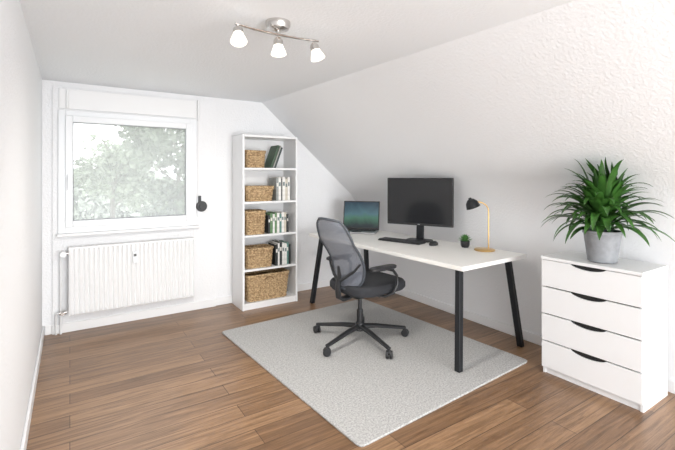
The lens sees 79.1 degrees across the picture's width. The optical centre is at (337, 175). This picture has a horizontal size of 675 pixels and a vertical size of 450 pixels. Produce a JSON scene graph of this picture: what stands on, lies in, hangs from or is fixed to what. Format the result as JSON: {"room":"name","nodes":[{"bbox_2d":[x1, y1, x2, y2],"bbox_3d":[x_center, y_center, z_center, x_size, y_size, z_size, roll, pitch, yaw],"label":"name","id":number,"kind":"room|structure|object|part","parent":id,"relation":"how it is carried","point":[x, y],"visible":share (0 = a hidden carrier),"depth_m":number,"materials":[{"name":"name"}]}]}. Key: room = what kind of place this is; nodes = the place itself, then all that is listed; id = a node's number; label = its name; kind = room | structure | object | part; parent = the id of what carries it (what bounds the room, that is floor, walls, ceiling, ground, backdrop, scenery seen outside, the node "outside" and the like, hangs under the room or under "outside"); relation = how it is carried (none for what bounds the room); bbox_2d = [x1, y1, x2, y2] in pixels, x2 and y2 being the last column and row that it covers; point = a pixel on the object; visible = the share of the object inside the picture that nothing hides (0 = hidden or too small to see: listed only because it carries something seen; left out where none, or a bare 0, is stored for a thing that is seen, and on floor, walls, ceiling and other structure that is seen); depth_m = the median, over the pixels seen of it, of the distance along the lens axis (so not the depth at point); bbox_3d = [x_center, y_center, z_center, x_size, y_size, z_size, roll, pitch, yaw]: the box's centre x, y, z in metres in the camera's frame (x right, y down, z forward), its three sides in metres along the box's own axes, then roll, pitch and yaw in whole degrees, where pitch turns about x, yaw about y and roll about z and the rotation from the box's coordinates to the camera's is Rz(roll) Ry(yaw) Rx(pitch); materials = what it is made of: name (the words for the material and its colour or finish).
{"room":"home office","nodes":[
{"label":"home office","id":0,"kind":"room"},
{"bbox_2d":[0,0,41,449],"bbox_3d":[-0.692,0.287,0.491,0.200,2.325,7.980,0,0,-33],"label":"wall","id":1,"kind":"structure","parent":0,"point":[20,76],"depth_m":2.00,"materials":[{"name":"white paint"}]},
{"bbox_2d":[20,326,44,449],"bbox_3d":[-0.606,1.407,0.559,0.016,0.085,7.559,0,0,-33],"label":"baseboard","id":2,"kind":"structure","parent":1,"relation":"attached to","point":[24,441],"depth_m":2.56,"materials":[{"name":"white wood"}]},
{"bbox_2d":[42,80,360,325],"bbox_3d":[-1.153,0.237,4.839,3.790,2.425,0.200,0,0,-33],"label":"wall","id":3,"kind":"structure","parent":0,"point":[319,193],"depth_m":4.67,"materials":[{"name":"white paint"}]},
{"bbox_2d":[66,89,68,107],"bbox_3d":[-2.503,-0.715,3.788,0.024,0.170,0.024,0,0,-33],"label":"trim","id":4,"kind":"structure","parent":3,"relation":"attached to","point":[67,90],"depth_m":3.78,"materials":[{"name":"white wood"}]},
{"bbox_2d":[55,237,194,334],"bbox_3d":[-2.044,1.052,4.032,1.224,0.796,0.134,0,0,-33],"label":"radiator","id":5,"kind":"object","parent":3,"relation":"attached to","point":[109,276],"visible":1,"depth_m":3.99,"materials":[{"name":"white metal"}]},
{"bbox_3d":[-2.487,0.710,3.709,0.052,0.052,0.070,0,0,-33],"label":"thermostat knob","id":6,"kind":"part","parent":5,"relation":"part of","materials":[{"name":"white plastic"}]},
{"bbox_2d":[69,237,194,249],"bbox_3d":[-2.003,0.663,4.066,1.120,0.018,0.082,0,0,-33],"label":"grille","id":7,"kind":"object","parent":5,"relation":"attached to","point":[185,239],"depth_m":4.03,"materials":[{"name":"white metal"}]},
{"bbox_3d":[-1.999,0.970,4.059,1.100,0.620,0.073,0,0,-33],"label":"panel","id":8,"kind":"part","parent":5,"relation":"part of","materials":[{"name":"white metal"}]},
{"bbox_2d":[57,109,198,236],"bbox_3d":[-2.041,-0.028,4.091,1.265,1.165,0.158,0,0,-33],"label":"window","id":9,"kind":"structure","parent":3,"relation":"in","point":[67,226],"depth_m":3.98,"materials":[{"name":"white plastic"}]},
{"bbox_3d":[-2.462,0.055,3.751,0.026,0.150,0.049,0,0,-33],"label":"handle","id":10,"kind":"part","parent":9,"relation":"part of","materials":[{"name":"white plastic"}]},
{"bbox_3d":[-2.036,0.542,4.084,1.265,0.025,0.095,0,0,-33],"label":"sill","id":11,"kind":"part","parent":9,"relation":"part of","materials":[{"name":"white"}]},
{"bbox_2d":[59,88,196,117],"bbox_3d":[-2.047,-0.719,4.101,1.235,0.187,0.016,0,0,-33],"label":"trim","id":12,"kind":"structure","parent":3,"relation":"attached to","point":[78,99],"depth_m":4.06,"materials":[{"name":"white wood"}]},
{"bbox_2d":[52,86,214,324],"bbox_3d":[-1.990,0.312,4.160,1.494,2.275,0.021,0,0,-33],"label":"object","id":13,"kind":"structure","parent":3,"relation":"attached to","point":[204,236],"depth_m":4.29,"materials":[{"name":"white paint"}]},
{"bbox_2d":[45,279,330,334],"bbox_3d":[-1.172,1.407,4.686,3.550,0.085,0.036,0,0,-33],"label":"baseboard","id":14,"kind":"structure","parent":3,"relation":"attached to","point":[132,316],"depth_m":4.16,"materials":[{"name":"white wood"}]},
{"bbox_2d":[197,100,199,120],"bbox_3d":[-1.512,-0.710,4.448,0.024,0.220,0.024,0,0,-33],"label":"trim","id":15,"kind":"structure","parent":3,"relation":"attached to","point":[198,101],"depth_m":4.44,"materials":[{"name":"white wood"}]},
{"bbox_2d":[196,121,206,216],"bbox_3d":[-1.481,-0.090,4.454,0.116,1.060,0.046,0,0,-33],"label":"strap","id":16,"kind":"object","parent":3,"relation":"attached to","point":[201,206],"visible":1,"depth_m":4.45,"materials":[{"name":"white plastic"}]},
{"bbox_3d":[-1.506,0.330,4.457,0.050,0.220,0.014,0,0,-33],"label":"wall plate","id":17,"kind":"part","parent":16,"relation":"part of","materials":[{"name":"white plastic"}]},
{"bbox_2d":[20,0,574,102],"bbox_3d":[0.484,-0.935,1.261,3.010,0.120,7.980,0,0,-33],"label":"ceiling","id":18,"kind":"structure","parent":0,"point":[184,47],"depth_m":2.56,"materials":[{"name":"white paint"}]},
{"bbox_2d":[230,17,324,61],"bbox_3d":[-0.333,-0.779,2.324,0.581,0.190,0.145,0,0,-33],"label":"ceiling spotlight","id":19,"kind":"object","parent":18,"relation":"attached to","point":[278,25],"visible":1,"depth_m":2.29,"materials":[{"name":"white glass"}]},
{"bbox_3d":[-0.524,-0.735,2.165,0.088,0.083,0.086,0,0,-33],"label":"lamp shade","id":20,"kind":"part","parent":19,"relation":"part of","materials":[{"name":"white glass"}]},
{"bbox_3d":[-0.333,-0.718,2.317,0.088,0.066,0.088,0,0,-33],"label":"lamp shade","id":21,"kind":"part","parent":19,"relation":"part of","materials":[{"name":"white glass"}]},
{"bbox_3d":[-0.116,-0.728,2.445,0.086,0.078,0.085,0,0,-33],"label":"lamp shade","id":22,"kind":"part","parent":19,"relation":"part of","materials":[{"name":"white glass"}]},
{"bbox_2d":[26,286,674,449],"bbox_3d":[0.894,1.510,1.529,3.990,0.120,7.980,0,0,-33],"label":"floor","id":23,"kind":"structure","parent":0,"point":[175,381],"depth_m":2.62,"materials":[{"name":"brown wood"}]},
{"bbox_2d":[232,134,296,310],"bbox_3d":[-0.831,0.500,4.700,0.660,1.900,0.336,0,0,-33],"label":"bookcase","id":24,"kind":"object","parent":23,"relation":"on","point":[286,166],"visible":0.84,"depth_m":4.65,"materials":[{"name":"white paint"}]},
{"bbox_3d":[-1.098,0.500,4.525,0.022,1.900,0.336,0,0,-33],"label":"panel","id":25,"kind":"part","parent":24,"relation":"part of","materials":[{"name":"white paint"}]},
{"bbox_2d":[245,209,265,234],"bbox_3d":[-0.952,0.513,4.587,0.254,0.265,0.253,0,0,-33],"label":"wicker basket","id":26,"kind":"object","parent":24,"relation":"on","point":[254,218],"visible":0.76,"depth_m":4.49,"materials":[{"name":"brown wicker"}]},
{"bbox_2d":[245,150,265,167],"bbox_3d":[-0.952,-0.187,4.587,0.253,0.195,0.252,0,0,-33],"label":"wicker basket","id":27,"kind":"object","parent":24,"relation":"on","point":[253,158],"visible":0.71,"depth_m":4.48,"materials":[{"name":"brown wicker"}]},
{"bbox_2d":[245,244,273,268],"bbox_3d":[-0.915,0.903,4.612,0.344,0.225,0.254,0,0,-33],"label":"wicker basket","id":28,"kind":"object","parent":24,"relation":"on","point":[257,255],"visible":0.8,"depth_m":4.52,"materials":[{"name":"brown wicker"}]},
{"bbox_2d":[245,185,273,201],"bbox_3d":[-0.916,0.194,4.623,0.354,0.172,0.264,0,0,-33],"label":"wicker basket","id":29,"kind":"object","parent":24,"relation":"on","point":[258,192],"visible":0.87,"depth_m":4.52,"materials":[{"name":"brown wicker"}]},
{"bbox_3d":[-0.916,0.120,4.623,0.331,0.023,0.245,0,0,-33],"label":"lid","id":30,"kind":"part","parent":29,"relation":"part of","materials":[{"name":"beige wicker"}]},
{"bbox_3d":[-0.921,0.490,4.837,0.616,1.860,0.007,0,0,-33],"label":"panel","id":31,"kind":"part","parent":24,"relation":"part of","materials":[{"name":"white paint"}]},
{"bbox_2d":[245,267,288,301],"bbox_3d":[-0.836,1.233,4.675,0.533,0.295,0.290,0,0,-33],"label":"wicker basket","id":32,"kind":"object","parent":24,"relation":"on","point":[260,285],"visible":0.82,"depth_m":4.57,"materials":[{"name":"brown wicker"}]},
{"bbox_2d":[264,215,269,233],"bbox_3d":[-0.819,0.543,4.662,0.025,0.202,0.202,0,0,-33],"label":"book","id":33,"kind":"object","parent":24,"relation":"on","point":[267,217],"visible":0.65,"depth_m":4.59,"materials":[{"name":"paper"}]},
{"bbox_2d":[265,212,272,232],"bbox_3d":[-0.798,0.531,4.683,0.030,0.225,0.202,0,0,-33],"label":"book","id":34,"kind":"object","parent":24,"relation":"on","point":[266,213],"visible":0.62,"depth_m":4.60,"materials":[{"name":"paper"}]},
{"bbox_3d":[-0.829,-0.438,4.697,0.616,0.025,0.328,0,0,-33],"label":"panel","id":35,"kind":"part","parent":24,"relation":"part of","materials":[{"name":"white paint"}]},
{"bbox_3d":[-0.830,-0.079,4.698,0.616,0.022,0.325,0,0,-33],"label":"shelf","id":36,"kind":"part","parent":24,"relation":"part of","materials":[{"name":"white paint"}]},
{"bbox_3d":[-0.830,0.291,4.698,0.616,0.022,0.325,0,0,-33],"label":"shelf","id":37,"kind":"part","parent":24,"relation":"part of","materials":[{"name":"white paint"}]},
{"bbox_3d":[-0.830,0.656,4.698,0.616,0.022,0.325,0,0,-33],"label":"shelf","id":38,"kind":"part","parent":24,"relation":"part of","materials":[{"name":"white paint"}]},
{"bbox_3d":[-0.830,1.026,4.698,0.616,0.022,0.325,0,0,-33],"label":"shelf","id":39,"kind":"part","parent":24,"relation":"part of","materials":[{"name":"white paint"}]},
{"bbox_3d":[-0.830,1.391,4.698,0.616,0.022,0.325,0,0,-33],"label":"shelf","id":40,"kind":"part","parent":24,"relation":"part of","materials":[{"name":"white paint"}]},
{"bbox_2d":[264,145,278,167],"bbox_3d":[-0.765,-0.221,4.727,0.111,0.262,0.211,0,0,-33],"label":"book","id":41,"kind":"object","parent":24,"relation":"on","point":[273,150],"visible":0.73,"depth_m":4.70,"materials":[{"name":"paper"}]},
{"bbox_2d":[267,211,276,232],"bbox_3d":[-0.754,0.529,4.710,0.026,0.230,0.202,0,0,-33],"label":"book","id":42,"kind":"object","parent":24,"relation":"on","point":[275,213],"visible":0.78,"depth_m":4.63,"materials":[{"name":"paper"}]},
{"bbox_2d":[268,242,277,265],"bbox_3d":[-0.743,0.895,4.715,0.030,0.238,0.202,0,0,-33],"label":"book","id":43,"kind":"object","parent":24,"relation":"on","point":[274,260],"visible":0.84,"depth_m":4.64,"materials":[{"name":"paper"}]},
{"bbox_2d":[269,178,277,200],"bbox_3d":[-0.737,0.150,4.720,0.026,0.257,0.202,0,0,-33],"label":"book","id":44,"kind":"object","parent":24,"relation":"on","point":[272,181],"visible":0.79,"depth_m":4.67,"materials":[{"name":"paper"}]},
{"bbox_2d":[273,214,274,232],"bbox_3d":[-0.772,0.537,4.693,0.022,0.214,0.202,0,0,-33],"label":"book","id":45,"kind":"object","parent":24,"relation":"on","point":[273,214],"visible":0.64,"depth_m":4.61,"materials":[{"name":"paper"}]},
{"bbox_2d":[271,241,279,264],"bbox_3d":[-0.723,0.889,4.734,0.022,0.250,0.202,0,0,-33],"label":"book","id":46,"kind":"object","parent":24,"relation":"on","point":[271,241],"visible":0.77,"depth_m":4.66,"materials":[{"name":"paper"}]},
{"bbox_2d":[271,177,280,200],"bbox_3d":[-0.710,0.146,4.735,0.032,0.265,0.202,0,0,-33],"label":"book","id":47,"kind":"object","parent":24,"relation":"on","point":[279,178],"visible":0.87,"depth_m":4.65,"materials":[{"name":"paper"}]},
{"bbox_2d":[272,146,280,167],"bbox_3d":[-0.742,-0.218,4.736,0.108,0.257,0.211,0,0,-33],"label":"magazine","id":48,"kind":"object","parent":24,"relation":"on","point":[276,157],"visible":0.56,"depth_m":4.65,"materials":[{"name":"paper"}]},
{"bbox_2d":[272,240,281,264],"bbox_3d":[-0.702,0.884,4.752,0.030,0.260,0.202,0,0,-33],"label":"book","id":49,"kind":"object","parent":24,"relation":"on","point":[272,240],"visible":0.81,"depth_m":4.67,"materials":[{"name":"paper"}]},
{"bbox_2d":[276,212,278,232],"bbox_3d":[-0.727,0.531,4.723,0.030,0.225,0.202,0,0,-33],"label":"book","id":50,"kind":"object","parent":24,"relation":"on","point":[276,212],"visible":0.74,"depth_m":4.64,"materials":[{"name":"paper"}]},
{"bbox_2d":[274,147,282,167],"bbox_3d":[-0.726,-0.209,4.747,0.104,0.240,0.201,0,0,-33],"label":"magazine","id":51,"kind":"object","parent":24,"relation":"on","point":[281,147],"visible":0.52,"depth_m":4.66,"materials":[{"name":"paper"}]},
{"bbox_2d":[274,211,283,231],"bbox_3d":[-0.680,0.529,4.758,0.030,0.230,0.202,0,0,-33],"label":"book","id":52,"kind":"object","parent":24,"relation":"on","point":[279,212],"visible":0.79,"depth_m":4.68,"materials":[{"name":"paper"}]},
{"bbox_2d":[279,214,281,232],"bbox_3d":[-0.703,0.539,4.739,0.026,0.209,0.202,0,0,-33],"label":"book","id":53,"kind":"object","parent":24,"relation":"on","point":[280,215],"visible":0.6,"depth_m":4.65,"materials":[{"name":"paper"}]},
{"bbox_2d":[281,177,284,199],"bbox_3d":[-0.668,0.144,4.761,0.035,0.270,0.202,0,0,-33],"label":"book","id":54,"kind":"object","parent":24,"relation":"on","point":[283,178],"visible":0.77,"depth_m":4.67,"materials":[{"name":"paper"}]},
{"bbox_2d":[282,242,283,264],"bbox_3d":[-0.675,0.889,4.764,0.026,0.250,0.202,0,0,-33],"label":"book","id":55,"kind":"object","parent":24,"relation":"on","point":[282,242],"visible":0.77,"depth_m":4.68,"materials":[{"name":"paper"}]},
{"bbox_2d":[280,211,285,231],"bbox_3d":[-0.657,0.531,4.779,0.030,0.225,0.202,0,0,-33],"label":"book","id":56,"kind":"object","parent":24,"relation":"on","point":[280,211],"visible":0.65,"depth_m":4.70,"materials":[{"name":"paper"}]},
{"bbox_2d":[280,241,286,263],"bbox_3d":[-0.649,0.894,4.778,0.030,0.240,0.202,0,0,-33],"label":"book","id":57,"kind":"object","parent":24,"relation":"on","point":[285,244],"visible":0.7,"depth_m":4.69,"materials":[{"name":"paper"}]},
{"bbox_2d":[279,240,288,263],"bbox_3d":[-0.630,0.889,4.799,0.024,0.250,0.202,0,0,-33],"label":"book","id":58,"kind":"object","parent":24,"relation":"on","point":[279,240],"visible":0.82,"depth_m":4.72,"materials":[{"name":"paper"}]},
{"bbox_2d":[285,179,286,199],"bbox_3d":[-0.643,0.156,4.784,0.030,0.246,0.202,0,0,-33],"label":"book","id":59,"kind":"object","parent":24,"relation":"on","point":[285,179],"visible":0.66,"depth_m":4.70,"materials":[{"name":"paper"}]},
{"bbox_2d":[285,177,289,199],"bbox_3d":[-0.617,0.146,4.799,0.028,0.265,0.202,0,0,-33],"label":"book","id":60,"kind":"object","parent":24,"relation":"on","point":[287,178],"visible":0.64,"depth_m":4.71,"materials":[{"name":"paper"}]},
{"bbox_2d":[286,214,288,231],"bbox_3d":[-0.628,0.543,4.788,0.025,0.202,0.202,0,0,-33],"label":"book","id":61,"kind":"object","parent":24,"relation":"on","point":[287,215],"visible":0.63,"depth_m":4.70,"materials":[{"name":"paper"}]},
{"bbox_2d":[289,244,290,263],"bbox_3d":[-0.605,0.901,4.803,0.020,0.225,0.201,0,0,-33],"label":"book","id":62,"kind":"object","parent":24,"relation":"on","point":[289,244],"visible":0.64,"depth_m":4.72,"materials":[{"name":"paper"}]},
{"bbox_3d":[-0.564,0.500,4.875,0.022,1.900,0.336,0,0,-33],"label":"panel","id":63,"kind":"part","parent":24,"relation":"part of","materials":[{"name":"white paint"}]},
{"bbox_2d":[222,299,526,446],"bbox_3d":[0.209,1.444,3.489,1.714,0.012,2.014,0,0,-37],"label":"area rug","id":64,"kind":"object","parent":23,"relation":"on","point":[367,396],"visible":0.91,"depth_m":3.10,"materials":[{"name":"grey carpet"}]},
{"bbox_2d":[313,217,408,358],"bbox_3d":[0.196,0.887,3.551,0.865,1.100,0.857,0,0,-38],"label":"office chair","id":65,"kind":"object","parent":64,"relation":"on","point":[354,283],"visible":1,"depth_m":3.41,"materials":[{"name":"grey fabric"}]},
{"bbox_3d":[-0.012,1.332,3.670,0.393,0.083,0.051,0,0,23],"label":"arm","id":66,"kind":"part","parent":65,"relation":"part of","materials":[{"name":"black plastic"}]},
{"bbox_3d":[-0.013,0.647,3.418,0.270,0.600,0.450,0,0,-38],"label":"backrest","id":67,"kind":"part","parent":65,"relation":"part of","materials":[{"name":"grey fabric"}]},
{"bbox_3d":[-0.013,0.647,3.418,0.290,0.621,0.471,0,0,-38],"label":"backrest frame","id":68,"kind":"part","parent":65,"relation":"part of","materials":[{"name":"grey plastic"}]},
{"bbox_3d":[0.048,1.332,3.412,0.051,0.083,0.393,0,0,41],"label":"arm","id":69,"kind":"part","parent":65,"relation":"part of","materials":[{"name":"black plastic"}]},
{"bbox_3d":[0.266,0.952,3.638,0.590,0.094,0.524,0,0,-38],"label":"seat","id":70,"kind":"part","parent":65,"relation":"part of","materials":[{"name":"grey fabric"}]},
{"bbox_3d":[0.306,1.332,3.386,0.051,0.083,0.393,0,0,-29],"label":"arm","id":71,"kind":"part","parent":65,"relation":"part of","materials":[{"name":"black plastic"}]},
{"bbox_3d":[0.415,1.332,3.632,0.393,0.083,0.051,0,0,-13],"label":"arm","id":72,"kind":"part","parent":65,"relation":"part of","materials":[{"name":"black plastic"}]},
{"bbox_2d":[309,230,526,372],"bbox_3d":[0.635,1.055,4.079,0.864,0.790,2.136,0,0,-35],"label":"desk","id":73,"kind":"object","parent":23,"relation":"on","point":[451,255],"visible":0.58,"depth_m":3.47,"materials":[{"name":"white wood"}]},
{"bbox_3d":[-0.234,1.072,4.673,0.169,0.756,0.059,0,0,0],"label":"leg","id":74,"kind":"part","parent":73,"relation":"part of","materials":[{"name":"black metal"}]},
{"bbox_2d":[341,201,379,233],"bbox_3d":[0.252,0.481,4.826,0.444,0.351,0.343,0,0,15],"label":"laptop","id":75,"kind":"object","parent":73,"relation":"on","point":[360,217],"visible":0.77,"depth_m":4.95,"materials":[{"name":"silver metal"}]},
{"bbox_3d":[0.361,1.072,5.095,0.059,0.756,0.169,0,0,19],"label":"leg","id":76,"kind":"part","parent":73,"relation":"part of","materials":[{"name":"black metal"}]},
{"bbox_2d":[378,237,425,244],"bbox_3d":[0.640,0.649,4.099,0.470,0.020,0.136,0,0,40],"label":"keyboard","id":77,"kind":"object","parent":73,"relation":"on","point":[415,242],"visible":1,"depth_m":4.05,"materials":[{"name":"black plastic"}]},
{"bbox_2d":[388,178,453,242],"bbox_3d":[0.832,0.339,4.171,0.700,0.640,0.170,0,0,32],"label":"monitor","id":78,"kind":"object","parent":73,"relation":"on","point":[421,202],"visible":0.88,"depth_m":4.15,"materials":[{"name":"black plastic"}]},
{"bbox_2d":[429,241,437,245],"bbox_3d":[0.915,0.639,3.897,0.068,0.040,0.112,0,0,42],"label":"mouse","id":79,"kind":"object","parent":73,"relation":"on","point":[432,243],"visible":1,"depth_m":3.87,"materials":[{"name":"black plastic"}]},
{"bbox_3d":[0.909,1.065,3.062,0.059,0.743,0.169,0,0,19],"label":"leg","id":80,"kind":"part","parent":73,"relation":"part of","materials":[{"name":"black metal"}]},
{"bbox_2d":[459,234,470,247],"bbox_3d":[1.179,0.597,3.785,0.136,0.123,0.134,0,0,26],"label":"succulent plant","id":81,"kind":"object","parent":73,"relation":"on","point":[465,243],"visible":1,"depth_m":3.76,"materials":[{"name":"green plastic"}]},
{"bbox_3d":[1.181,0.629,3.784,0.084,0.060,0.084,0,0,-33],"label":"pot","id":82,"kind":"part","parent":81,"relation":"part of","materials":[{"name":"grey ceramic"}]},
{"bbox_2d":[466,197,494,251],"bbox_3d":[1.269,0.424,3.615,0.247,0.469,0.180,0,0,-18],"label":"desk lamp","id":83,"kind":"object","parent":73,"relation":"on","point":[471,203],"visible":1,"depth_m":3.59,"materials":[{"name":"gold metal"}]},
{"bbox_3d":[1.202,0.245,3.622,0.122,0.111,0.121,0,0,-33],"label":"lamp shade","id":84,"kind":"part","parent":83,"relation":"part of","materials":[{"name":"black metal"}]},
{"bbox_3d":[1.505,1.072,3.485,0.169,0.756,0.059,0,0,0],"label":"leg","id":85,"kind":"part","parent":73,"relation":"part of","materials":[{"name":"black metal"}]},
{"bbox_2d":[541,251,667,412],"bbox_3d":[1.845,1.020,2.862,0.394,0.860,0.644,0,0,-33],"label":"base cabinet","id":86,"kind":"object","parent":23,"relation":"on","point":[605,326],"visible":1,"depth_m":2.67,"materials":[{"name":"white paint"}]},
{"bbox_3d":[1.695,1.028,2.764,0.007,0.030,0.236,0,0,-33],"label":"handle","id":87,"kind":"part","parent":86,"relation":"part of","materials":[{"name":"black plastic"}]},
{"bbox_3d":[1.695,0.830,2.764,0.007,0.030,0.236,0,0,-33],"label":"handle","id":88,"kind":"part","parent":86,"relation":"part of","materials":[{"name":"black"}]},
{"bbox_3d":[1.695,0.631,2.764,0.007,0.030,0.236,0,0,-33],"label":"handle","id":89,"kind":"part","parent":86,"relation":"part of","materials":[{"name":"black plastic"}]},
{"bbox_3d":[1.695,1.225,2.764,0.007,0.030,0.236,0,0,-33],"label":"handle","id":90,"kind":"part","parent":86,"relation":"part of","materials":[{"name":"black"}]},
{"bbox_3d":[1.689,1.304,2.760,0.018,0.190,0.634,0,0,-33],"label":"drawer","id":91,"kind":"part","parent":86,"relation":"part of","materials":[{"name":"white paint"}]},
{"bbox_3d":[1.689,1.106,2.760,0.018,0.190,0.634,0,0,-33],"label":"drawer","id":92,"kind":"part","parent":86,"relation":"part of","materials":[{"name":"white paint"}]},
{"bbox_3d":[1.689,0.908,2.760,0.018,0.190,0.634,0,0,-33],"label":"drawer","id":93,"kind":"part","parent":86,"relation":"part of","materials":[{"name":"white paint"}]},
{"bbox_3d":[1.689,0.710,2.760,0.018,0.190,0.634,0,0,-33],"label":"drawer","id":94,"kind":"part","parent":86,"relation":"part of","materials":[{"name":"white paint"}]},
{"bbox_3d":[1.845,0.601,2.862,0.394,0.022,0.644,0,0,-33],"label":"panel","id":95,"kind":"part","parent":86,"relation":"part of","materials":[{"name":"white paint"}]},
{"bbox_2d":[541,157,674,263],"bbox_3d":[1.791,0.230,2.779,0.632,0.717,0.795,0,0,-33],"label":"potted plant","id":96,"kind":"object","parent":86,"relation":"on","point":[600,202],"visible":1,"depth_m":2.73,"materials":[{"name":"green plant"}]},
{"bbox_3d":[1.824,0.481,2.819,0.236,0.215,0.236,0,0,-33],"label":"pot","id":97,"kind":"part","parent":96,"relation":"part of","materials":[{"name":"grey concrete"}]},
{"bbox_2d":[263,0,674,380],"bbox_3d":[1.867,0.212,2.166,1.663,2.475,7.680,0,0,-33],"label":"wall","id":98,"kind":"structure","parent":0,"point":[505,111],"depth_m":3.06,"materials":[{"name":"white paint"}]},
{"bbox_2d":[395,289,674,393],"bbox_3d":[2.389,1.407,2.507,0.018,0.085,7.540,0,0,-33],"label":"baseboard","id":99,"kind":"structure","parent":98,"relation":"attached to","point":[529,336],"depth_m":3.99,"materials":[{"name":"white wood"}]},
{"label":"outside","id":100,"kind":"structure","parent":0,"visible":0},
{"bbox_3d":[-13.749,4.500,30.142,70.000,0.100,54.500,0,0,-33],"label":"ground","id":101,"kind":"structure","parent":100,"visible":0},
{"bbox_2d":[74,126,159,217],"bbox_3d":[-8.431,1.271,15.551,3.786,6.358,3.704,0,0,-33],"label":"tree","id":102,"kind":"object","parent":101,"relation":"on","point":[108,165],"visible":0.77,"depth_m":15.12,"materials":[{"name":"green plant"}]},
{"bbox_2d":[74,171,184,219],"bbox_3d":[-12.422,1.903,24.434,18.464,5.593,2.019,0,0,-33],"label":"hedge","id":103,"kind":"object","parent":101,"relation":"on","point":[87,202],"visible":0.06,"depth_m":23.26,"materials":[{"name":"green plant"}]},
{"bbox_2d":[111,125,184,215],"bbox_3d":[-4.740,1.143,12.390,3.737,6.614,3.674,0,0,-33],"label":"tree","id":104,"kind":"object","parent":101,"relation":"on","point":[147,143],"visible":0.53,"depth_m":11.84,"materials":[{"name":"green plant"}]}
]}

